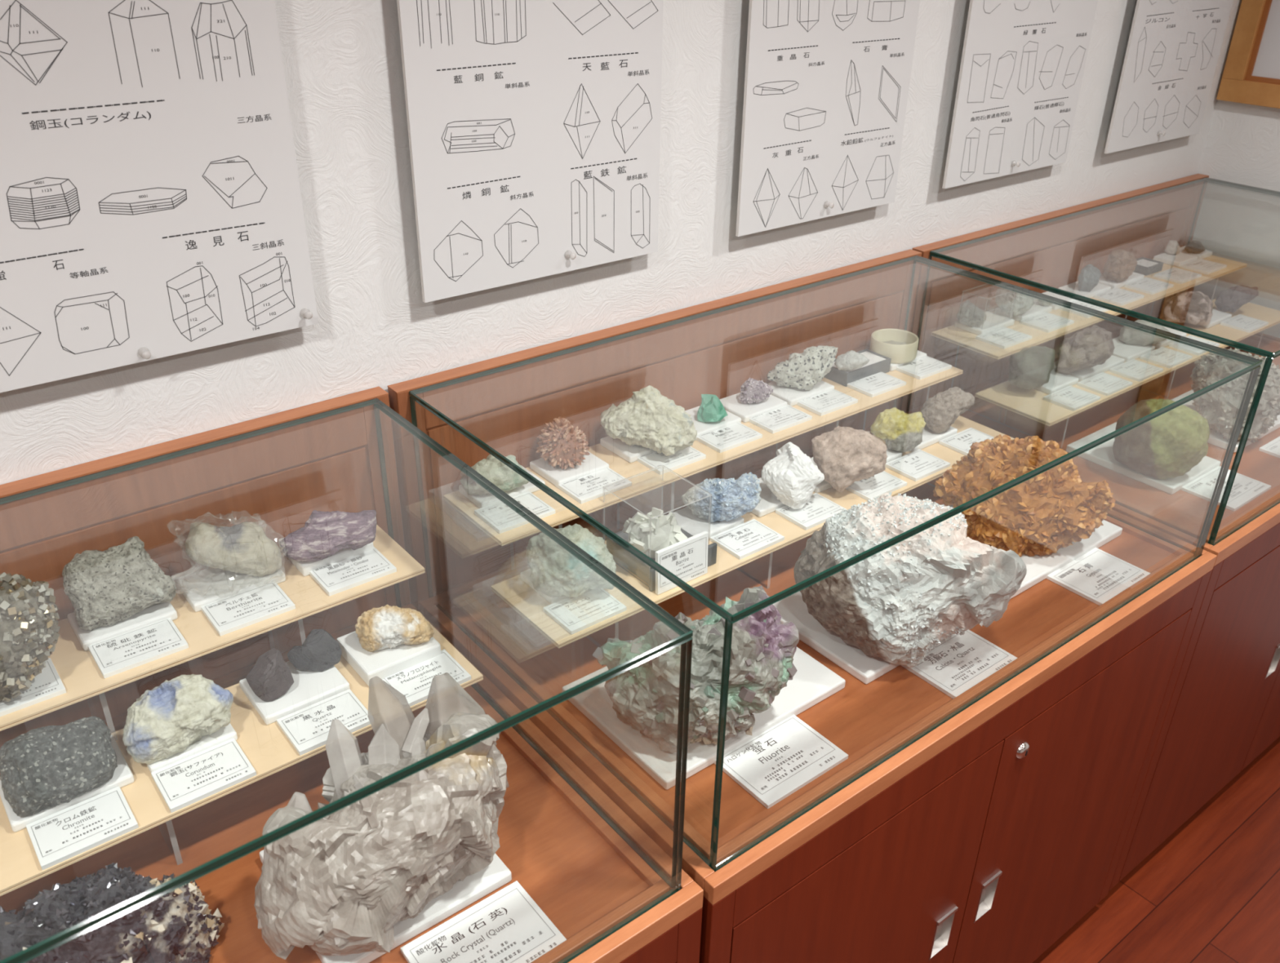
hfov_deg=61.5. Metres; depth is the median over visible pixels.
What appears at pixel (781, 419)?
name card
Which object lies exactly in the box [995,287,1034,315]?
cluster
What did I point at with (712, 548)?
card stand
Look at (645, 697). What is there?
cluster
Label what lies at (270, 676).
crystal
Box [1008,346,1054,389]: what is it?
rock
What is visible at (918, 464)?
name card
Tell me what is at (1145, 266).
box
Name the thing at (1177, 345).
name card
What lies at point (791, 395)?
pad
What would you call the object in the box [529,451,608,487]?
pad
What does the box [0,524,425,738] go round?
shelf
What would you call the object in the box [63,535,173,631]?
rock
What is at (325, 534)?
specimen
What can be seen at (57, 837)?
name card
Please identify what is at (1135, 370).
name card
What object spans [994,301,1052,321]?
pad
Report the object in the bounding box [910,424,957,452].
pad
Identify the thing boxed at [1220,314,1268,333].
name card
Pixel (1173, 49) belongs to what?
poster
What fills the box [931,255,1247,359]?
shelf
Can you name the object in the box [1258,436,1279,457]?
name card
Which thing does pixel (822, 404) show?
name card
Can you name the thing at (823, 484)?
pad
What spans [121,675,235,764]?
rock
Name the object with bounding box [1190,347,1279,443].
specimen
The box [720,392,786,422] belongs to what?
pad
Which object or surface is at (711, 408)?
stone
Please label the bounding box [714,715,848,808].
name card
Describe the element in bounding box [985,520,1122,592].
pad
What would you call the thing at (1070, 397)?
name card
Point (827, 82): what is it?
poster
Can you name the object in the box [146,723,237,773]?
pad
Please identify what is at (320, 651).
crystal
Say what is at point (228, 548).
rock
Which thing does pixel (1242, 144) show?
wall
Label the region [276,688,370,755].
name card
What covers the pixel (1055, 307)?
pad
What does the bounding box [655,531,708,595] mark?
name card
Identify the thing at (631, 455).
pad
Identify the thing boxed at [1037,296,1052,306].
stone
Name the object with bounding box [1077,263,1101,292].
stone
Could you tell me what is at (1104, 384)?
name card
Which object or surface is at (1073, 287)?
pad
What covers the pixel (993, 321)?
pad
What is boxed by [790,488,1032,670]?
calcite quartz mass
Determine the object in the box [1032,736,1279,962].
floor
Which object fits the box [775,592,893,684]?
pad
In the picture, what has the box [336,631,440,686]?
pad
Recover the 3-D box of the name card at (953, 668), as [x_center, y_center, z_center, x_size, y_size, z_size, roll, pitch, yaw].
[0.492,0.278,1.649,0.152,0.007,0.109,-20,35,-33]
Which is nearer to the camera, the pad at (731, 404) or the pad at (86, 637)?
the pad at (86, 637)
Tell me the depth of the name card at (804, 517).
1.85 m
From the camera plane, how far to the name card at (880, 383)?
2.09 m
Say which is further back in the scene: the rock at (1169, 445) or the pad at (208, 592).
the rock at (1169, 445)
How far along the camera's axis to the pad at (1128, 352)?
2.51 m
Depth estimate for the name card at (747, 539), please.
1.76 m
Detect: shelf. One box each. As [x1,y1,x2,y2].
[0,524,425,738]
[0,618,483,896]
[443,366,963,546]
[490,415,1015,648]
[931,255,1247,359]
[974,298,1279,426]
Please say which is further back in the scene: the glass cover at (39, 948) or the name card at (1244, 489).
the name card at (1244, 489)
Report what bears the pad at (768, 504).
on the shelf at (518, 595)
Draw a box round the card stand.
[648,542,717,591]
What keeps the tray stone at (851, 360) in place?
in the tray at (877, 363)
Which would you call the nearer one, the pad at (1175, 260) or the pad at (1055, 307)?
the pad at (1055, 307)
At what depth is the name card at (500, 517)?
1.64 m
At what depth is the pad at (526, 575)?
1.64 m
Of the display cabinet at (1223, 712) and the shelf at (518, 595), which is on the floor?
the display cabinet at (1223, 712)
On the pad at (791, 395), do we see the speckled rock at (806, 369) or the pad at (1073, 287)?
the speckled rock at (806, 369)
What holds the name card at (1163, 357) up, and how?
on the shelf at (1028, 403)
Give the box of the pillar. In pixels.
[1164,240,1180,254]
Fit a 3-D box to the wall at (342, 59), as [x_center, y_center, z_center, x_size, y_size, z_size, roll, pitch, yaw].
[-1.167,0.082,1.133,7.117,2.620,0.150,-20,35,-33]
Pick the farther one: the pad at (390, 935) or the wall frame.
the wall frame
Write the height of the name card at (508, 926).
0.007 m
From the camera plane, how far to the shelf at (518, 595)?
1.68 m
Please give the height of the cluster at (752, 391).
0.044 m
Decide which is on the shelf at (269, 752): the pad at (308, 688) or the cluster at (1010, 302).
the pad at (308, 688)
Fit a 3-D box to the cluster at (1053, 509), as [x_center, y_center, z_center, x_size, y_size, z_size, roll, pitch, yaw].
[0.676,0.021,1.902,0.301,0.186,0.185,14,32,23]
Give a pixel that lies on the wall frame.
(1251, 75)
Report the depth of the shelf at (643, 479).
1.79 m
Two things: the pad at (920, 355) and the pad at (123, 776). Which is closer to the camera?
the pad at (123, 776)
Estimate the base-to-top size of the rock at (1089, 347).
0.109 m
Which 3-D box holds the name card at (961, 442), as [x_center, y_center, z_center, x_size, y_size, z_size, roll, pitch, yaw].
[0.644,-0.077,2.097,0.100,0.007,0.073,-20,35,-33]
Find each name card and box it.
[0,657,66,716]
[26,786,138,870]
[88,617,188,679]
[151,738,256,813]
[200,582,295,635]
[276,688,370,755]
[309,546,396,596]
[382,648,471,706]
[400,880,566,962]
[474,491,555,533]
[542,588,626,635]
[555,467,631,503]
[636,446,706,475]
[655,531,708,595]
[696,422,762,453]
[709,519,784,559]
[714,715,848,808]
[748,404,812,434]
[775,493,842,530]
[796,389,857,416]
[845,471,906,500]
[847,372,906,397]
[884,448,950,481]
[895,355,951,379]
[907,631,1017,698]
[938,427,993,455]
[975,326,1031,349]
[1019,311,1074,333]
[1043,386,1100,411]
[1046,547,1151,605]
[1059,300,1109,318]
[1076,372,1133,395]
[1093,287,1144,306]
[1109,359,1163,382]
[1124,277,1173,294]
[1139,346,1192,368]
[1153,266,1201,284]
[1168,335,1219,355]
[1179,258,1226,274]
[1181,466,1271,511]
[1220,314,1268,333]
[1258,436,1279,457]
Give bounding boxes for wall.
[0,0,1241,597]
[1177,99,1279,337]
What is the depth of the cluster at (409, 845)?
1.18 m
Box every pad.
[0,734,133,832]
[66,602,177,650]
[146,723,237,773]
[175,567,285,612]
[239,660,350,724]
[259,849,511,962]
[278,537,373,576]
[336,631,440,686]
[458,466,545,508]
[520,568,566,604]
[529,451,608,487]
[562,641,845,790]
[600,435,655,462]
[666,506,743,539]
[684,406,741,439]
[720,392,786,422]
[751,478,785,517]
[768,381,834,406]
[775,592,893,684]
[809,457,832,493]
[868,349,926,371]
[884,444,902,463]
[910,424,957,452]
[955,311,1014,335]
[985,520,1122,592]
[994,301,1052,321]
[1033,291,1077,310]
[1033,369,1078,394]
[1053,355,1124,381]
[1058,281,1111,297]
[1066,422,1220,494]
[1098,271,1144,289]
[1112,336,1155,362]
[1150,326,1186,348]
[1153,252,1197,266]
[1171,389,1279,452]
[1179,245,1212,259]
[1196,309,1231,328]
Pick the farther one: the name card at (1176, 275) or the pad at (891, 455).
the name card at (1176, 275)
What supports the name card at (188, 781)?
on the shelf at (269, 752)
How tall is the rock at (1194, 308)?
0.079 m
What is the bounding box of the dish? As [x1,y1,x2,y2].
[869,328,919,364]
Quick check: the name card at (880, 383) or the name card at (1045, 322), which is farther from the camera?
the name card at (1045, 322)
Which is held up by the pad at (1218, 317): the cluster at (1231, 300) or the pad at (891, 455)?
the cluster at (1231, 300)
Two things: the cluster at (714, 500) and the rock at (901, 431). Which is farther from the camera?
the rock at (901, 431)
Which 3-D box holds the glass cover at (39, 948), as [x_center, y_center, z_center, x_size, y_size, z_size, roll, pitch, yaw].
[-0.624,0.347,1.097,1.164,0.378,0.707,-20,35,-33]
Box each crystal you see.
[246,649,293,702]
[288,628,341,671]
[622,507,687,558]
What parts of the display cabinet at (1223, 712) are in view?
panel, door, door, finger pull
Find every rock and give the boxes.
[0,715,116,818]
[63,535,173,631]
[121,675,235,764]
[185,521,281,577]
[459,454,526,495]
[524,524,616,598]
[599,385,696,454]
[760,442,822,508]
[767,345,838,390]
[813,426,887,492]
[870,407,925,452]
[920,386,974,433]
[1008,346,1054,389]
[1056,324,1115,374]
[1103,248,1137,282]
[1112,398,1209,479]
[1162,291,1213,325]
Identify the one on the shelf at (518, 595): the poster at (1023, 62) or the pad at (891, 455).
the pad at (891, 455)
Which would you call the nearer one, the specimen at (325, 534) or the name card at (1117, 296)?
the specimen at (325, 534)
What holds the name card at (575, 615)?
on the shelf at (518, 595)
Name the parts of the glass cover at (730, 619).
pane, pane, pane, pane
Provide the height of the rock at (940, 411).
0.089 m
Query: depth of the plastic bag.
1.42 m
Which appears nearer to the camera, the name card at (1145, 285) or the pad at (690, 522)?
the pad at (690, 522)
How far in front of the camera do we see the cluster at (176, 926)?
1.11 m
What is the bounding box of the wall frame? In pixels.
[1216,0,1279,108]
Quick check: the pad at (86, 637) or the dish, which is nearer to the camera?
the pad at (86, 637)
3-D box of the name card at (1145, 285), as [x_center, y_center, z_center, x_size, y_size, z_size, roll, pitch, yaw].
[1.256,-0.483,2.653,0.100,0.007,0.073,-20,35,-33]
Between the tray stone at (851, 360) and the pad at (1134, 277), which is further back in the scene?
the pad at (1134, 277)
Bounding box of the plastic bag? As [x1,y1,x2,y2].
[160,500,288,594]
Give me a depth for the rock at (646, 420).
1.77 m
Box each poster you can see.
[0,0,318,392]
[396,0,663,302]
[735,0,919,236]
[942,0,1097,188]
[1104,0,1233,153]
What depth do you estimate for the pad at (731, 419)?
1.91 m
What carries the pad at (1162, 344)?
on the shelf at (1028, 403)
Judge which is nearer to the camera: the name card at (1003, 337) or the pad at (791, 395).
the pad at (791, 395)
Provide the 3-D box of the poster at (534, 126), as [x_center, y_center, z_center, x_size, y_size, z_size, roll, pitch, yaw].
[-0.138,-0.596,1.524,0.433,0.627,0.007,-20,35,-33]
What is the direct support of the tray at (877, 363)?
on the shelf at (643, 479)
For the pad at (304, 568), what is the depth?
1.51 m
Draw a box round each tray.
[824,349,891,386]
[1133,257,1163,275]
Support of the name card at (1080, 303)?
on the shelf at (951, 334)
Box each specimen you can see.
[279,509,377,562]
[354,604,435,652]
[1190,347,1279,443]
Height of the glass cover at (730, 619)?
0.378 m
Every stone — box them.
[697,394,727,424]
[834,350,869,371]
[956,300,986,326]
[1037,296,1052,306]
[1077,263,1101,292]
[1118,320,1169,346]
[1184,240,1205,253]
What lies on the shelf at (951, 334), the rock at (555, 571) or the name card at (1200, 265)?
the name card at (1200, 265)
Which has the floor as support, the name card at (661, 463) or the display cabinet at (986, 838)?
the display cabinet at (986, 838)
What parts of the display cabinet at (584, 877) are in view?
panel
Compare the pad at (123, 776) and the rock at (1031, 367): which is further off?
the rock at (1031, 367)
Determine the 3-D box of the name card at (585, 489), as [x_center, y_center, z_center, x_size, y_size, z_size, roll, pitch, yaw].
[-0.075,0.004,1.726,0.100,0.007,0.073,-20,35,-33]
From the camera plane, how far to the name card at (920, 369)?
2.16 m
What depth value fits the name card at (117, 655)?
1.33 m
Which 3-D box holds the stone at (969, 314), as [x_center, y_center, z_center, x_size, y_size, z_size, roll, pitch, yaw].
[0.726,-0.368,2.352,0.063,0.052,0.045,8,30,13]
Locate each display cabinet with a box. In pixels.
[0,386,703,962]
[387,248,1217,962]
[899,173,1279,891]
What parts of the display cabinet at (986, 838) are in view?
panel, door, finger pull, finger pull, door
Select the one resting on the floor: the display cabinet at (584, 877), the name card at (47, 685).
the display cabinet at (584, 877)
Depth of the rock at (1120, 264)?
2.61 m
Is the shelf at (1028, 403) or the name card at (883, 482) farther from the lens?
the shelf at (1028, 403)
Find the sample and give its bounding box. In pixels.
[883,340,906,344]
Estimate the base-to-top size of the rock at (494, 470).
0.059 m
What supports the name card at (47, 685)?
on the shelf at (81, 677)
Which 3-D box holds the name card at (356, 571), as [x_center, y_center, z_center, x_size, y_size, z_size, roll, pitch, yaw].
[-0.401,0.123,1.499,0.100,0.007,0.073,-20,35,-33]
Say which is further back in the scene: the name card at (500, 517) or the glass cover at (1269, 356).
the glass cover at (1269, 356)
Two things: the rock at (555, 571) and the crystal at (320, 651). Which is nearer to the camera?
the crystal at (320, 651)
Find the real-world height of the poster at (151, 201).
0.627 m
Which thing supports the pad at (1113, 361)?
on the shelf at (1028, 403)
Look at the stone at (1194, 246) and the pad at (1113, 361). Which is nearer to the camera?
the pad at (1113, 361)
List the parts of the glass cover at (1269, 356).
pane, pane, pane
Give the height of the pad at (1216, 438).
0.016 m
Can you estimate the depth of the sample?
2.21 m
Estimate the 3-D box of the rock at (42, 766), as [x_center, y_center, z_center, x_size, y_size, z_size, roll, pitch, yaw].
[-0.672,0.317,1.238,0.119,0.079,0.093,-20,35,-33]
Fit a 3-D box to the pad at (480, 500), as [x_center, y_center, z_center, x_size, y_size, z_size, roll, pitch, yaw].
[-0.219,0.008,1.707,0.117,0.013,0.073,-20,35,-33]
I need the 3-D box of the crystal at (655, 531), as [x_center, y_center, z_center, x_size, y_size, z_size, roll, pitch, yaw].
[0.023,0.079,1.649,0.097,0.076,0.073,-3,29,-7]
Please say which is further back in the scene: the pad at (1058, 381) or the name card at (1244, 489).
the pad at (1058, 381)
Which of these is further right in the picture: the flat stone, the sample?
the flat stone
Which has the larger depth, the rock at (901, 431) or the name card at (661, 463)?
the rock at (901, 431)
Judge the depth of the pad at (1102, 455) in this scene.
2.21 m
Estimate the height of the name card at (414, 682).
0.007 m
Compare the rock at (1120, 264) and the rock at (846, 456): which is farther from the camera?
the rock at (1120, 264)
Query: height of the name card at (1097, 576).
0.007 m
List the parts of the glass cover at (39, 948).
pane, pane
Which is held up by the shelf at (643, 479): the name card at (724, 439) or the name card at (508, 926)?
the name card at (724, 439)
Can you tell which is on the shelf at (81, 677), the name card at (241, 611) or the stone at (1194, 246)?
the name card at (241, 611)
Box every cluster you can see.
[0,572,60,702]
[0,862,226,962]
[257,672,512,951]
[536,416,590,469]
[594,588,795,756]
[681,471,761,522]
[738,377,773,404]
[933,435,1115,556]
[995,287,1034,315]
[1214,284,1258,312]
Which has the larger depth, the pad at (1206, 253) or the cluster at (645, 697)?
the pad at (1206, 253)
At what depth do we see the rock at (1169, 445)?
2.11 m
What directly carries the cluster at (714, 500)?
on the pad at (690, 522)
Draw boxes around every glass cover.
[0,398,693,962]
[408,255,1262,871]
[906,177,1279,546]
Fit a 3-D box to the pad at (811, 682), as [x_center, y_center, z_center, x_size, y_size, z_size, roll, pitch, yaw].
[0.095,0.303,1.581,0.344,0.016,0.242,-20,35,-33]
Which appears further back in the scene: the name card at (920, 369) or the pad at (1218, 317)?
the pad at (1218, 317)
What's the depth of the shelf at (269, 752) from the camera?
1.29 m
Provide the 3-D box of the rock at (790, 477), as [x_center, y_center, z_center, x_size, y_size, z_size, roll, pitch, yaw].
[0.261,-0.013,1.846,0.097,0.099,0.091,-20,35,-33]
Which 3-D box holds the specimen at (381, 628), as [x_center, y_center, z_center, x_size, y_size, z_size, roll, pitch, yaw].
[-0.335,0.195,1.470,0.106,0.056,0.064,-3,29,-6]
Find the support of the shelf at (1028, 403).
on the display cabinet at (1223, 712)
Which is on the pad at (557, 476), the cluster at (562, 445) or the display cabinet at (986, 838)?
the cluster at (562, 445)
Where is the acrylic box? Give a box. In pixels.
[606,528,693,584]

